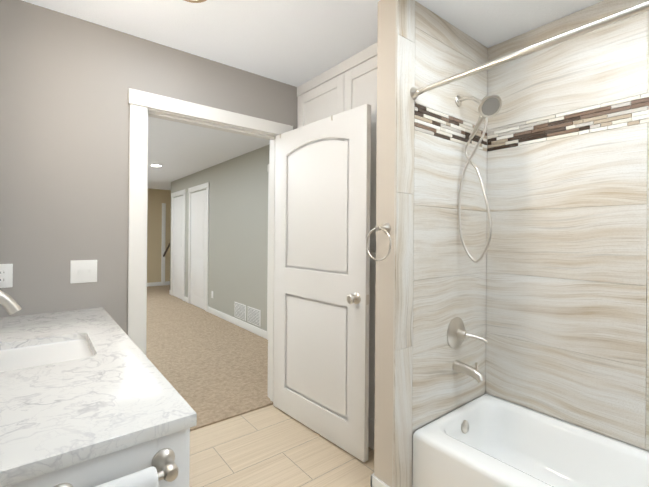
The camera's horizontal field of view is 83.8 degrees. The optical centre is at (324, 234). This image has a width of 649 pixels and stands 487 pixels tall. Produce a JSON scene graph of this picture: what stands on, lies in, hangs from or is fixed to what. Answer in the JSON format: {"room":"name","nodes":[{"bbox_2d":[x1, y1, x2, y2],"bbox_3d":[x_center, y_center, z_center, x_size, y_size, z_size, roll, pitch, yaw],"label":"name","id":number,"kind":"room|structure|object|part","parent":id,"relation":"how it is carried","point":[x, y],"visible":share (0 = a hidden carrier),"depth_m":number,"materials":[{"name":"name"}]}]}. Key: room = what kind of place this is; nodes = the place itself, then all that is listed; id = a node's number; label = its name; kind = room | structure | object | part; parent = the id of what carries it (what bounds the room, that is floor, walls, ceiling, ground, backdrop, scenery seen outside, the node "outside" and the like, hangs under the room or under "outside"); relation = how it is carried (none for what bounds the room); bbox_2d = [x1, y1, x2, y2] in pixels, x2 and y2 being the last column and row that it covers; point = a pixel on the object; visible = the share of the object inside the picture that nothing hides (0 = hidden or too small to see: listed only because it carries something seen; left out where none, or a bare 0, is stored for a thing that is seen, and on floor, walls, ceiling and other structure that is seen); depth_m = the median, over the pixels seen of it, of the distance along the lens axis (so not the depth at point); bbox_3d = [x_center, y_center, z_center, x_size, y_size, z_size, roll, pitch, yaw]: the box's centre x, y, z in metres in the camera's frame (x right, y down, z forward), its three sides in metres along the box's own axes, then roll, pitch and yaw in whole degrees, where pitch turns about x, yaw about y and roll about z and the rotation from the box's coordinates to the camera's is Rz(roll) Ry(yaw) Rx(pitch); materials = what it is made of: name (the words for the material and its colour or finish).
{"room":"bathroom","nodes":[
{"label":"bathroom","id":0,"kind":"room"},
{"bbox_2d":[0,0,297,334],"bbox_3d":[-2.079,0.049,1.424,5.854,2.463,0.070,1,0,-38],"label":"wall","id":1,"kind":"structure","parent":0,"point":[67,82],"depth_m":1.96,"materials":[{"name":"grey paint"}]},
{"bbox_2d":[0,264,12,287],"bbox_3d":[-1.579,0.203,1.771,0.077,0.117,0.008,1,0,-38],"label":"outlet","id":2,"kind":"object","parent":1,"relation":"attached to","point":[6,275],"visible":1,"depth_m":1.78,"materials":[{"name":"white plastic"}]},
{"bbox_2d":[70,260,96,283],"bbox_3d":[-1.315,0.202,1.977,0.123,0.124,0.016,1,0,-38],"label":"switch plate","id":3,"kind":"object","parent":1,"relation":"attached to","point":[83,271],"visible":1,"depth_m":1.98,"materials":[{"name":"white plastic"}]},
{"bbox_2d":[128,88,292,401],"bbox_3d":[-0.756,0.224,2.521,1.136,2.140,0.192,1,0,-38],"label":"door frame","id":4,"kind":"structure","parent":1,"relation":"attached to","point":[144,106],"depth_m":2.16,"materials":[{"name":"white wood"}]},
{"bbox_2d":[273,104,370,462],"bbox_3d":[-0.063,0.272,2.398,0.163,2.030,0.926,1,0,-42],"label":"bathroom door","id":5,"kind":"structure","parent":1,"relation":"in","point":[321,285],"depth_m":2.30,"materials":[{"name":"white wood"}]},
{"bbox_3d":[-0.060,0.242,2.395,0.032,1.729,0.627,1,0,-42],"label":"panel","id":6,"kind":"part","parent":5,"relation":"part of","materials":[{"name":"white wood"}]},
{"bbox_2d":[147,189,170,282],"bbox_3d":[-6.191,0.059,7.439,6.900,2.410,0.140,1,0,-38],"label":"wall","id":7,"kind":"structure","parent":0,"point":[157,198],"depth_m":8.96,"materials":[{"name":"beige paint"}]},
{"bbox_2d":[147,203,169,286],"bbox_3d":[-6.065,0.224,7.439,6.700,2.058,0.018,1,0,-38],"label":"door frame","id":8,"kind":"structure","parent":7,"relation":"attached to","point":[162,282],"depth_m":9.04,"materials":[{"name":"white wood"}]},
{"bbox_2d":[148,117,269,189],"bbox_3d":[-4.049,-1.211,4.920,7.100,0.150,7.863,1,0,-38],"label":"ceiling","id":9,"kind":"structure","parent":0,"point":[177,150],"depth_m":4.68,"materials":[{"name":"white paint"}]},
{"bbox_2d":[146,285,272,430],"bbox_3d":[-4.056,1.318,4.898,7.100,0.112,7.903,1,0,-38],"label":"floor","id":10,"kind":"structure","parent":0,"point":[212,368],"depth_m":3.76,"materials":[{"name":"beige carpet"}]},
{"bbox_2d":[170,144,269,330],"bbox_3d":[-1.498,0.091,5.592,0.150,2.410,5.593,1,0,-38],"label":"wall","id":11,"kind":"structure","parent":0,"point":[238,228],"depth_m":5.17,"materials":[{"name":"grey paint"}]},
{"bbox_2d":[171,189,185,300],"bbox_3d":[-2.962,0.202,7.292,0.024,2.148,0.910,1,0,-38],"label":"door frame","id":12,"kind":"structure","parent":11,"relation":"attached to","point":[183,192],"depth_m":7.01,"materials":[{"name":"white wood"}]},
{"bbox_2d":[173,190,205,309],"bbox_3d":[-1.686,0.259,5.723,0.038,2.030,4.745,1,0,-38],"label":"closet doors","id":13,"kind":"structure","parent":12,"relation":"attached to","point":[198,248],"depth_m":6.55,"materials":[{"name":"white wood"}]},
{"bbox_2d":[188,182,208,311],"bbox_3d":[-2.237,0.206,6.380,0.024,2.148,1.000,1,0,-38],"label":"door frame","id":14,"kind":"structure","parent":11,"relation":"attached to","point":[190,191],"depth_m":6.06,"materials":[{"name":"white wood"}]},
{"bbox_2d":[169,290,266,338],"bbox_3d":[-1.571,1.236,5.538,0.012,0.093,5.592,1,0,-38],"label":"baseboard","id":15,"kind":"structure","parent":11,"relation":"attached to","point":[245,325],"depth_m":5.09,"materials":[{"name":"white wood"}]},
{"bbox_2d":[234,302,245,320],"bbox_3d":[-1.179,1.067,5.052,0.006,0.210,0.360,1,0,-38],"label":"air vent","id":16,"kind":"object","parent":11,"relation":"in","point":[240,309],"depth_m":5.04,"materials":[{"name":"white metal"}]},
{"bbox_2d":[247,306,260,326],"bbox_3d":[-0.924,1.068,4.731,0.006,0.210,0.360,1,0,-38],"label":"air vent","id":17,"kind":"object","parent":11,"relation":"in","point":[254,316],"depth_m":4.71,"materials":[{"name":"white metal"}]},
{"bbox_2d":[267,164,268,339],"bbox_3d":[-0.433,0.214,4.110,0.024,2.148,0.860,1,0,-38],"label":"door frame","id":18,"kind":"structure","parent":11,"relation":"attached to","point":[268,164],"depth_m":4.42,"materials":[{"name":"white wood"}]},
{"bbox_2d":[189,405,373,486],"bbox_3d":[0.527,1.349,0.851,2.742,0.100,4.137,1,0,-38],"label":"floor","id":19,"kind":"structure","parent":0,"point":[270,446],"depth_m":2.11,"materials":[{"name":"beige tile"}]},
{"bbox_2d":[0,422,196,486],"bbox_3d":[-0.977,0.864,1.228,0.565,0.849,1.609,1,0,-38],"label":"bathroom vanity","id":20,"kind":"object","parent":19,"relation":"on","point":[162,459],"depth_m":0.74,"materials":[{"name":"white wood"}]},
{"bbox_2d":[0,307,196,481],"bbox_3d":[-0.996,0.423,1.260,0.570,0.030,1.535,1,0,-38],"label":"countertop","id":21,"kind":"structure","parent":20,"relation":"on","point":[51,413],"depth_m":0.90,"materials":[{"name":"white stone"}]},
{"bbox_2d":[0,290,23,329],"bbox_3d":[-1.167,0.293,1.225,0.219,0.228,0.088,1,0,-38],"label":"faucet","id":22,"kind":"object","parent":21,"relation":"on","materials":[{"name":"silver metal"}]},
{"bbox_2d":[0,334,95,369],"bbox_3d":[-1.015,0.506,1.272,0.380,0.161,0.432,1,0,-38],"label":"sink","id":23,"kind":"object","parent":21,"relation":"in","point":[56,349],"depth_m":1.35,"materials":[{"name":"white ceramic"}]},
{"bbox_2d":[95,466,157,486],"bbox_3d":[-0.398,0.665,0.697,0.136,0.384,0.060,1,0,-38],"label":"towel","id":24,"kind":"object","parent":20,"relation":"hanging from","point":[147,477],"depth_m":0.71,"materials":[{"name":"white fabric"}]},
{"bbox_2d":[297,43,376,449],"bbox_3d":[0.337,0.072,2.584,0.624,2.461,1.115,1,0,-38],"label":"linen cabinet","id":25,"kind":"object","parent":19,"relation":"on","point":[347,84],"visible":0.23,"depth_m":2.30,"materials":[{"name":"white wood"}]},
{"bbox_2d":[412,394,648,486],"bbox_3d":[1.186,1.141,1.411,0.715,0.330,1.521,1,0,-38],"label":"bathtub","id":26,"kind":"object","parent":19,"relation":"on","point":[486,440],"visible":1,"depth_m":1.78,"materials":[{"name":"white ceramic"}]},
{"bbox_2d":[22,0,603,86],"bbox_3d":[0.535,-1.214,0.874,2.742,0.100,4.177,1,0,-38],"label":"ceiling","id":27,"kind":"structure","parent":0,"point":[296,43],"depth_m":2.00,"materials":[{"name":"white paint"}]},
{"bbox_2d":[184,0,206,2],"bbox_3d":[-0.646,-1.168,1.726,0.192,0.006,0.192,1,0,-38],"label":"recessed light","id":28,"kind":"object","parent":27,"relation":"in","point":[195,1],"visible":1,"depth_m":1.80,"materials":[{"name":"brown metal"}]},
{"bbox_2d":[374,0,395,486],"bbox_3d":[0.630,0.072,2.028,0.860,2.463,0.117,1,0,-38],"label":"wall","id":29,"kind":"structure","parent":0,"point":[384,300],"depth_m":1.76,"materials":[{"name":"beige paint"}]},
{"bbox_2d":[366,223,390,260],"bbox_3d":[0.274,0.034,1.730,0.068,0.184,0.161,1,0,-38],"label":"towel ring","id":30,"kind":"object","parent":29,"relation":"attached to","point":[385,227],"visible":1,"depth_m":1.73,"materials":[{"name":"silver metal"}]},
{"bbox_2d":[371,473,389,486],"bbox_3d":[0.354,1.251,1.878,0.285,0.100,0.041,1,0,-38],"label":"baseboard","id":31,"kind":"structure","parent":29,"relation":"attached to","point":[376,481],"depth_m":1.78,"materials":[{"name":"white wood"}]},
{"bbox_2d":[392,0,486,486],"bbox_3d":[0.668,0.072,1.981,0.860,2.463,0.004,1,0,-38],"label":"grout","id":32,"kind":"object","parent":29,"relation":"attached to","point":[413,431],"visible":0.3,"depth_m":1.71,"materials":[{"name":"white tile"}]},
{"bbox_2d":[393,0,414,486],"bbox_3d":[0.386,0.070,1.750,0.131,2.460,0.008,1,0,-38],"label":"head wall tile edge","id":33,"kind":"structure","parent":32,"relation":"attached to","point":[404,239],"depth_m":1.74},
{"bbox_2d":[410,2,648,99],"bbox_3d":[0.913,-0.695,1.190,0.060,0.060,1.520,1,0,-38],"label":"curtain rod","id":34,"kind":"object","parent":33,"relation":"attached to","point":[415,93],"visible":1,"depth_m":1.33,"materials":[{"name":"silver metal"}]},
{"bbox_2d":[412,1,487,430],"bbox_3d":[0.720,-0.092,2.014,0.715,2.130,0.008,1,0,-38],"label":"wall tile","id":35,"kind":"structure","parent":29,"relation":"attached to","point":[449,279],"depth_m":1.96,"materials":[{"name":"beige tile"}]},
{"bbox_2d":[414,103,486,150],"bbox_3d":[0.724,-0.584,2.015,0.714,0.133,0.008,1,0,-38],"label":"accent tile","id":36,"kind":"object","parent":35,"relation":"attached to","point":[436,123],"depth_m":1.96,"materials":[{"name":"multicoloured tile"}]},
{"bbox_2d":[447,317,487,348],"bbox_3d":[0.784,0.550,1.960,0.176,0.176,0.158,1,0,-38],"label":"shower valve","id":37,"kind":"object","parent":35,"relation":"attached to","point":[457,334],"visible":1,"depth_m":1.98,"materials":[{"name":"silver metal"}]},
{"bbox_2d":[453,360,484,382],"bbox_3d":[0.786,0.733,1.956,0.060,0.102,0.169,1,0,-38],"label":"tub spout","id":38,"kind":"object","parent":35,"relation":"attached to","point":[469,370],"visible":1,"depth_m":1.94,"materials":[{"name":"silver metal"}]},
{"bbox_2d":[455,94,501,262],"bbox_3d":[0.818,-0.315,1.937,0.106,0.930,0.232,1,0,-38],"label":"shower head","id":39,"kind":"object","parent":35,"relation":"attached to","point":[490,105],"visible":1,"depth_m":1.92},
{"bbox_3d":[1.479,0.078,1.763,0.138,2.463,4.107,1,0,-38],"label":"wall","id":40,"kind":"structure","parent":0,"visible":0},
{"bbox_2d":[485,90,647,450],"bbox_3d":[1.542,0.078,1.569,0.004,2.463,1.736,1,0,-38],"label":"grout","id":41,"kind":"object","parent":40,"relation":"attached to","point":[561,278],"depth_m":1.94,"materials":[{"name":"white tile"}]},
{"bbox_2d":[486,0,648,450],"bbox_3d":[1.706,-0.086,1.355,0.008,2.130,2.249,1,0,-38],"label":"wall tiles","id":42,"kind":"structure","parent":40,"relation":"attached to","point":[566,347],"depth_m":1.87,"materials":[{"name":"beige tile"}]},
{"bbox_2d":[487,93,648,150],"bbox_3d":[1.484,-0.579,1.641,0.008,0.133,1.522,1,0,-38],"label":"accent tile","id":43,"kind":"object","parent":42,"relation":"attached to","point":[632,110],"depth_m":1.87,"materials":[{"name":"multicoloured tile"}]}
]}

